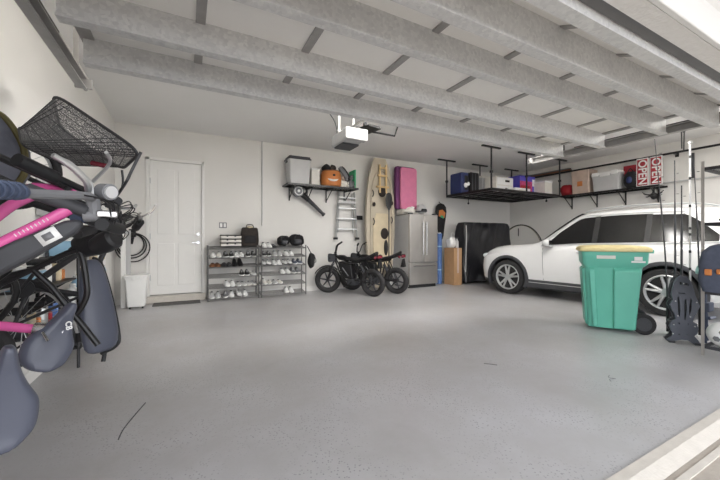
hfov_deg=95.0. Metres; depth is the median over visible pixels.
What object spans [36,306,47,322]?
tin
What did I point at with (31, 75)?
wall
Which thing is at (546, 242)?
mirror
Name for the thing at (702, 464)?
trim
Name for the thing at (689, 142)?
pole
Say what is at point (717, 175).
wall rail
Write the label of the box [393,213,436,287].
refrigerator
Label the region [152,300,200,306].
door mat
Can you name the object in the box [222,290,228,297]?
sneaker
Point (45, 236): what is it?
print
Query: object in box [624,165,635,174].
sign
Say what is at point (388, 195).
paddle
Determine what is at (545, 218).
wall
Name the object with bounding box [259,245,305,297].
shoe rack
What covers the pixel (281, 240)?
helmet
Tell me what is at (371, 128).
bracket
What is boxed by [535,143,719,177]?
pipe
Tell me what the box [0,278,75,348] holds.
shelf
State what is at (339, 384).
floor
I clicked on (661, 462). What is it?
trim
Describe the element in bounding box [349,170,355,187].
folder
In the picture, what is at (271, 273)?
shelf
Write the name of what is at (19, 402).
bicycle
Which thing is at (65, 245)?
tub
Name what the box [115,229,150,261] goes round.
cable
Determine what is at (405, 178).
case
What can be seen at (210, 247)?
shelf
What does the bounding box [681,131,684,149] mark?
ceiling hook
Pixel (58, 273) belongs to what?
tin
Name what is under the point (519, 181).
carton
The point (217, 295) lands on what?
sneaker
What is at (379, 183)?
kayak
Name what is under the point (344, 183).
plush toy
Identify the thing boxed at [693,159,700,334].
fishing rod
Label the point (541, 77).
garage door
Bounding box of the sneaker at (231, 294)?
[229,290,234,296]
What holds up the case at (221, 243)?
on the shoe rack at (226, 275)
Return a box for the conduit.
[262,141,262,225]
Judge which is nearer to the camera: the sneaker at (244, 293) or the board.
the sneaker at (244, 293)
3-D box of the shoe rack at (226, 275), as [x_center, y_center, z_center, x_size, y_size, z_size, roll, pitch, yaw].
[-2.441,0.615,6.359,0.923,1.030,0.314,0,0,-28]
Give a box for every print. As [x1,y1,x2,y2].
[41,232,53,241]
[439,210,444,217]
[520,181,531,191]
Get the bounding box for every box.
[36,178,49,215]
[309,168,319,186]
[397,209,415,214]
[444,248,461,284]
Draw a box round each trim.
[146,156,204,296]
[146,293,205,303]
[606,408,719,479]
[648,0,719,50]
[675,446,719,479]
[698,0,719,17]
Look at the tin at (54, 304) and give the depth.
2.60 m
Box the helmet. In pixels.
[415,204,426,213]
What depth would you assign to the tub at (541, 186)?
8.41 m
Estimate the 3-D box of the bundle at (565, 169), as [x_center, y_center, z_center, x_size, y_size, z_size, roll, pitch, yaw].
[5.000,-1.830,9.289,0.122,0.072,1.800,0,0,-28]
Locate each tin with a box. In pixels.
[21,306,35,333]
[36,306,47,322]
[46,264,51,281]
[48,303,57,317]
[52,263,61,280]
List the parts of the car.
sill trim, window trim, roof rail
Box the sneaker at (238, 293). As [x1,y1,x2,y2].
[236,289,241,296]
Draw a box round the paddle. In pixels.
[386,193,391,281]
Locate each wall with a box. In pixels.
[0,0,114,374]
[115,122,509,299]
[510,133,719,244]
[603,0,719,72]
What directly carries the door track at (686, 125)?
hanging from the ceiling
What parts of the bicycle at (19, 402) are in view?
brake lever, shift lever, stem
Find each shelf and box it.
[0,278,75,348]
[209,246,257,248]
[209,255,257,258]
[209,263,257,268]
[209,272,257,278]
[209,282,257,288]
[209,292,257,299]
[259,245,304,248]
[259,254,305,257]
[259,262,305,266]
[259,270,305,275]
[259,279,304,285]
[259,288,305,295]
[282,182,358,202]
[558,184,667,208]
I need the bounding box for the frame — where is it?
[705,294,716,342]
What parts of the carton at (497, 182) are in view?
drawer, drawer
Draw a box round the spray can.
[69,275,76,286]
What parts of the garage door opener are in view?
plate, drive rail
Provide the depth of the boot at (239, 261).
6.37 m
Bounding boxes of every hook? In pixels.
[642,188,663,199]
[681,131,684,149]
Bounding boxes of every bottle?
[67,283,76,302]
[455,237,458,247]
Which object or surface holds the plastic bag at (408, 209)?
on the refrigerator
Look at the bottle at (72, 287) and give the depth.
2.91 m
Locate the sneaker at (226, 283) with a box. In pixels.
[224,280,229,286]
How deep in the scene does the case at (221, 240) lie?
6.22 m
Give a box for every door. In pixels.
[55,0,719,157]
[150,160,200,294]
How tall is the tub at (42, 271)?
0.150 m
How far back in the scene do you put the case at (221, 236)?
6.24 m
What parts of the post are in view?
post, post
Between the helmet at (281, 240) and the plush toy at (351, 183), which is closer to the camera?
the helmet at (281, 240)
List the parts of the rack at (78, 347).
post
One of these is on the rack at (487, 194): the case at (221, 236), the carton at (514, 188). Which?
the carton at (514, 188)
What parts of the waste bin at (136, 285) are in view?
bin lid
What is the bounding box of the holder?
[663,274,700,345]
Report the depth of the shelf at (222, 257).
6.26 m
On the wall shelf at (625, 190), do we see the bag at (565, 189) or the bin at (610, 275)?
the bag at (565, 189)
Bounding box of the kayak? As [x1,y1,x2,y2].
[364,158,394,287]
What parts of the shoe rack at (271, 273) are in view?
post, post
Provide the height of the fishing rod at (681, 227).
1.750 m
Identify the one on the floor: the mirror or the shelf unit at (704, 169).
the shelf unit at (704, 169)
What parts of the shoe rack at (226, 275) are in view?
post, post, post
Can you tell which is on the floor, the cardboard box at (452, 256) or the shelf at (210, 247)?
the cardboard box at (452, 256)
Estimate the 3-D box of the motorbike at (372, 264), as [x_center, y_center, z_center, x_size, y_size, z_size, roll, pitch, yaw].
[0.289,0.579,7.194,1.648,1.106,0.644,0,0,29]
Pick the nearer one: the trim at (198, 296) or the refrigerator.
the trim at (198, 296)
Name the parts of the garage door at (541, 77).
door, door, door, door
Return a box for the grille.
[294,186,302,194]
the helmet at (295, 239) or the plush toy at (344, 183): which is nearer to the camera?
the helmet at (295, 239)
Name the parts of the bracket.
plate, arm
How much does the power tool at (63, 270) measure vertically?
0.195 m
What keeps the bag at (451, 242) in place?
on the cardboard box at (452, 256)
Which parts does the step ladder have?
rail, rail, rail, rail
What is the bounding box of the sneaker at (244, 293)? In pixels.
[242,289,247,295]
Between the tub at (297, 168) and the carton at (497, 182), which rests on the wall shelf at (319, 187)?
the tub at (297, 168)
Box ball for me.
[706,322,719,345]
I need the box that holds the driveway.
[664,439,719,479]
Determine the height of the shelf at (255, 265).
0.056 m
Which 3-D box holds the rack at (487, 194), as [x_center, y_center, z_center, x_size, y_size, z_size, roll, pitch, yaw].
[3.625,-1.490,8.369,3.020,1.100,1.440,0,0,-28]
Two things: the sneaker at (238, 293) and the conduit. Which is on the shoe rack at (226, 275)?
the sneaker at (238, 293)
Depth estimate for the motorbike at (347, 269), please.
6.81 m
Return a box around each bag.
[240,224,258,245]
[307,246,315,267]
[404,206,414,213]
[446,232,455,247]
[560,185,571,195]
[695,244,719,292]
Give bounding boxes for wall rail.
[663,175,719,183]
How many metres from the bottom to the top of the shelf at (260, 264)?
0.056 m
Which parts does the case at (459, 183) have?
panel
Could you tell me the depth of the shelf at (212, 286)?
6.25 m
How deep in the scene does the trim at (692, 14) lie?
1.66 m
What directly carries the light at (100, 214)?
on the bicycle at (19, 402)
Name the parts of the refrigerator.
door, freezer drawer, handle, handle, door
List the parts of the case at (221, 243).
case lid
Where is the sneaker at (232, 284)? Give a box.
[229,279,234,286]
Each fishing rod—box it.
[654,139,669,331]
[674,160,678,275]
[680,185,685,283]
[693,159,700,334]
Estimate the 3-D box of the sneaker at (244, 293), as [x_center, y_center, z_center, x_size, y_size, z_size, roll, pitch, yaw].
[-2.254,1.026,6.455,0.109,0.110,0.257,0,0,-23]
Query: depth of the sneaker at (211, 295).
6.13 m
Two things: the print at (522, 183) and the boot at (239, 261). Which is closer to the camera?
the boot at (239, 261)
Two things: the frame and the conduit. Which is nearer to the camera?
the frame
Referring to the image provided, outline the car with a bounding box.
[483,202,719,316]
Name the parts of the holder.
plate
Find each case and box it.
[220,235,241,238]
[220,239,241,241]
[220,242,240,245]
[394,166,416,208]
[450,172,469,193]
[468,172,478,190]
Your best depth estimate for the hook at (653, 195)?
6.94 m
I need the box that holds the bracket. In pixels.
[360,121,397,136]
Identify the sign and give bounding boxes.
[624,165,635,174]
[636,158,648,186]
[650,155,662,184]
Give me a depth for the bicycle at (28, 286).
1.91 m
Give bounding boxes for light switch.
[219,222,226,227]
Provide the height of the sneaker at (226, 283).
0.110 m
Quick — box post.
[121,230,130,308]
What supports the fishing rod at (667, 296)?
on the floor
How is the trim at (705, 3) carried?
attached to the wall at (644, 12)
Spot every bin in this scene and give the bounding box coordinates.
[123,273,149,308]
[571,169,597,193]
[576,245,656,334]
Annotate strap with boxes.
[691,153,694,177]
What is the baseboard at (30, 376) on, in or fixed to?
attached to the wall at (31, 75)
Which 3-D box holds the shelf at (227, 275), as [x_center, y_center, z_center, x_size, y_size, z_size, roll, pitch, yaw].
[-2.441,0.680,6.359,0.916,0.056,0.306,0,0,-28]
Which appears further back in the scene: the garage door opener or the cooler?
the cooler
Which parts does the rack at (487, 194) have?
hanging post, ceiling plate, hanging post, frame, hanging post, ceiling plate, hanging post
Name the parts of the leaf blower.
motor casing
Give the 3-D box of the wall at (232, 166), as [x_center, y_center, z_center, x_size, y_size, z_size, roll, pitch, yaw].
[0.208,-0.455,8.100,10.100,3.170,0.150,0,0,-28]
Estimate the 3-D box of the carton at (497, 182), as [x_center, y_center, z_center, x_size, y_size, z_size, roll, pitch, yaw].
[3.515,-1.350,8.342,0.620,0.420,0.377,0,0,-28]
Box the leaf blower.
[292,185,324,215]
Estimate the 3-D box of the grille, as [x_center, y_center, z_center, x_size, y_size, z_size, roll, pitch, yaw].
[-1.294,-1.040,6.982,0.194,0.194,0.027,0,0,-28]
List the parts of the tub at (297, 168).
lid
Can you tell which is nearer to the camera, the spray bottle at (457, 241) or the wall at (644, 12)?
the wall at (644, 12)
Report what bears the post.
on the floor
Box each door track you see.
[14,0,92,90]
[527,112,719,163]
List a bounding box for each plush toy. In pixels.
[340,175,348,186]
[347,175,354,187]
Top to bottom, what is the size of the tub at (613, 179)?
0.445 m
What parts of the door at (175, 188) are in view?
raised panel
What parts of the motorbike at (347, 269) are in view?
fork leg, tank, frame, seat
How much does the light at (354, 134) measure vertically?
0.140 m
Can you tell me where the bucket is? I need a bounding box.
[320,170,340,188]
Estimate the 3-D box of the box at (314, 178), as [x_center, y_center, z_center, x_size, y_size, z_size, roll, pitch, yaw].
[-0.995,-1.340,7.101,0.186,0.360,0.246,0,0,-28]
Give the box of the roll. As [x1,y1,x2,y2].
[436,233,441,283]
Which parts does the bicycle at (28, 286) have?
frame, brake lever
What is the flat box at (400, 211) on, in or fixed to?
on the refrigerator
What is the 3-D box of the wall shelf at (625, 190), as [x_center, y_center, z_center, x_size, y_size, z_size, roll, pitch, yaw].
[5.827,-0.980,7.833,0.400,0.340,2.153,0,0,-28]
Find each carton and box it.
[479,175,489,194]
[485,176,512,191]
[508,175,534,191]
[508,187,529,190]
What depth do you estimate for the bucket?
7.10 m
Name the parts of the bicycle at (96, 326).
frame, frame, long seat, brake lever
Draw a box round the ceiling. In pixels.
[41,0,719,174]
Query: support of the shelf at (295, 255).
attached to the shoe rack at (271, 273)
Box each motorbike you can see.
[315,241,384,296]
[340,242,408,293]
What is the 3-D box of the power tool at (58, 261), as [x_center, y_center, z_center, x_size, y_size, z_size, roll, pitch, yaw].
[-2.413,0.231,2.596,0.160,0.195,0.060,0,0,-28]
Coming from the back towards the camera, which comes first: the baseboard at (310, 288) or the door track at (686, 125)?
the baseboard at (310, 288)
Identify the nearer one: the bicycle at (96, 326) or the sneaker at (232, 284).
the bicycle at (96, 326)
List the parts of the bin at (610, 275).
lid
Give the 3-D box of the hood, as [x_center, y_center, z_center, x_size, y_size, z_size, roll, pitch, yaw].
[-1.739,-0.429,1.407,0.515,0.353,0.248,0,0,-28]
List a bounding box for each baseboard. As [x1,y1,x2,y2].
[24,300,114,383]
[115,299,120,305]
[206,277,443,298]
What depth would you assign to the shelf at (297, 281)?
6.83 m
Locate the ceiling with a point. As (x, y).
(128, 99)
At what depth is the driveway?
1.68 m
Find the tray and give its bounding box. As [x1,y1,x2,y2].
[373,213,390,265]
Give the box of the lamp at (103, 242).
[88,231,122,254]
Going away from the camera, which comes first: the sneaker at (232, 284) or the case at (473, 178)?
the sneaker at (232, 284)
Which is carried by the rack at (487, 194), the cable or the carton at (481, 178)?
the carton at (481, 178)
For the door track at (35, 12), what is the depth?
1.88 m
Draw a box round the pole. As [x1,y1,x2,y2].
[688,141,691,280]
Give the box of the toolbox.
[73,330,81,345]
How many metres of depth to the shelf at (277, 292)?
6.74 m
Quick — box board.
[435,202,446,238]
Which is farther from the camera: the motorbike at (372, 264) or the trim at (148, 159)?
the motorbike at (372, 264)
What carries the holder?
on the floor
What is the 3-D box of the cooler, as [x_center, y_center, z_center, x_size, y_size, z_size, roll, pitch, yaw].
[6.047,-1.374,7.354,0.255,0.449,0.260,0,0,-28]
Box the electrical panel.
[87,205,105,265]
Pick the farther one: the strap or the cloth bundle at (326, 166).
the cloth bundle at (326, 166)
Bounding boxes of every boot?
[232,258,237,265]
[237,258,242,265]
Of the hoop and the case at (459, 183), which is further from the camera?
the hoop
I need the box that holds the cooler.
[624,168,635,187]
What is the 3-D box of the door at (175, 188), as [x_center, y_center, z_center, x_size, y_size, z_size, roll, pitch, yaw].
[-3.413,-0.222,6.127,0.843,2.433,0.098,0,0,-28]
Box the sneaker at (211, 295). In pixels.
[209,291,214,298]
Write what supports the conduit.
attached to the wall at (232, 166)
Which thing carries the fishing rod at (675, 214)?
on the floor
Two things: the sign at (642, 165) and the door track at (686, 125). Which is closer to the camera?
the door track at (686, 125)
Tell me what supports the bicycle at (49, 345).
hanging from the wall rack
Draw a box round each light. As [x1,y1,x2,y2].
[96,210,117,218]
[343,126,367,142]
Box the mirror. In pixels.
[542,239,551,246]
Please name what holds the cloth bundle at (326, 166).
in the bucket
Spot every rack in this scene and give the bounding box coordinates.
[45,253,102,367]
[207,245,258,301]
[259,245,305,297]
[438,144,566,203]
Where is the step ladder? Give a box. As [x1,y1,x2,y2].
[333,191,358,239]
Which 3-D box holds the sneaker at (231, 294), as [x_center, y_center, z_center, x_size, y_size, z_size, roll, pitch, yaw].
[-2.471,1.026,6.341,0.109,0.110,0.257,0,0,-25]
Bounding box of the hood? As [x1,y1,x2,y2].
[0,111,30,183]
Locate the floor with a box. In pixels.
[0,281,719,479]
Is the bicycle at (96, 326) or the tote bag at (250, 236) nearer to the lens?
the bicycle at (96, 326)
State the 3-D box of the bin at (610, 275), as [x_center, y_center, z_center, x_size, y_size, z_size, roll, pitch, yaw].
[3.249,0.598,4.242,0.766,1.065,0.618,0,0,29]
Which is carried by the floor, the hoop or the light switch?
the hoop
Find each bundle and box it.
[321,164,330,169]
[528,168,571,176]
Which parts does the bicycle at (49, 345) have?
frame, brake lever, brake lever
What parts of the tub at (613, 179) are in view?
lid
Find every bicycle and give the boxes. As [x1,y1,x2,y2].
[0,96,141,371]
[0,134,155,366]
[0,153,125,454]
[0,200,140,361]
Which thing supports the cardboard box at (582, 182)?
on the wall shelf at (625, 190)
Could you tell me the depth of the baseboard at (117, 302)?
5.70 m
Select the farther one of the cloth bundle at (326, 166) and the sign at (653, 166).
the cloth bundle at (326, 166)
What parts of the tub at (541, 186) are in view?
lid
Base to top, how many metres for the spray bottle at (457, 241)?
0.270 m
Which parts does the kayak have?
seat frame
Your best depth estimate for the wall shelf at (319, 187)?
7.17 m
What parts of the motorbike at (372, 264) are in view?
frame, seat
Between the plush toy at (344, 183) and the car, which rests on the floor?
the car
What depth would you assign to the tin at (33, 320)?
2.22 m
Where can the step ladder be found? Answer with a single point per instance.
(352, 202)
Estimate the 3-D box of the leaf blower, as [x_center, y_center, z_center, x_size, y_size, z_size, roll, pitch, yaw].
[-1.100,-0.857,7.159,0.749,0.673,0.160,0,0,-28]
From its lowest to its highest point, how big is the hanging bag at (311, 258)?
0.473 m
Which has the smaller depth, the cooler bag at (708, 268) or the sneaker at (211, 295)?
the cooler bag at (708, 268)
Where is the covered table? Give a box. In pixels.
[454,222,510,282]
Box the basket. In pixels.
[17,96,137,168]
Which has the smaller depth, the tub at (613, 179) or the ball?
the ball
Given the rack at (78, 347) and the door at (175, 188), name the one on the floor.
the rack at (78, 347)
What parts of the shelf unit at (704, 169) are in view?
post, wire shelf, wire shelf, wire shelf, wire shelf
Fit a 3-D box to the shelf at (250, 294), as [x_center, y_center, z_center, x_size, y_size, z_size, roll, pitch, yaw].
[-2.441,1.075,6.359,0.916,0.056,0.306,0,0,-28]
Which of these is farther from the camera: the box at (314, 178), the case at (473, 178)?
the case at (473, 178)
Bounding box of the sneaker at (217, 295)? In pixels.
[215,291,220,297]
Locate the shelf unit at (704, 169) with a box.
[701,161,719,355]
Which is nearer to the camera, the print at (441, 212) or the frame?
the frame
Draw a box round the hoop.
[510,224,541,241]
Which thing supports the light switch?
attached to the wall at (232, 166)
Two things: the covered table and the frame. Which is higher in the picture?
the covered table
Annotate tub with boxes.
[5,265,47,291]
[49,238,72,255]
[284,155,310,185]
[534,181,552,193]
[591,169,624,191]
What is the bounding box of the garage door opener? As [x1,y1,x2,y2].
[330,114,367,150]
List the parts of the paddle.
blade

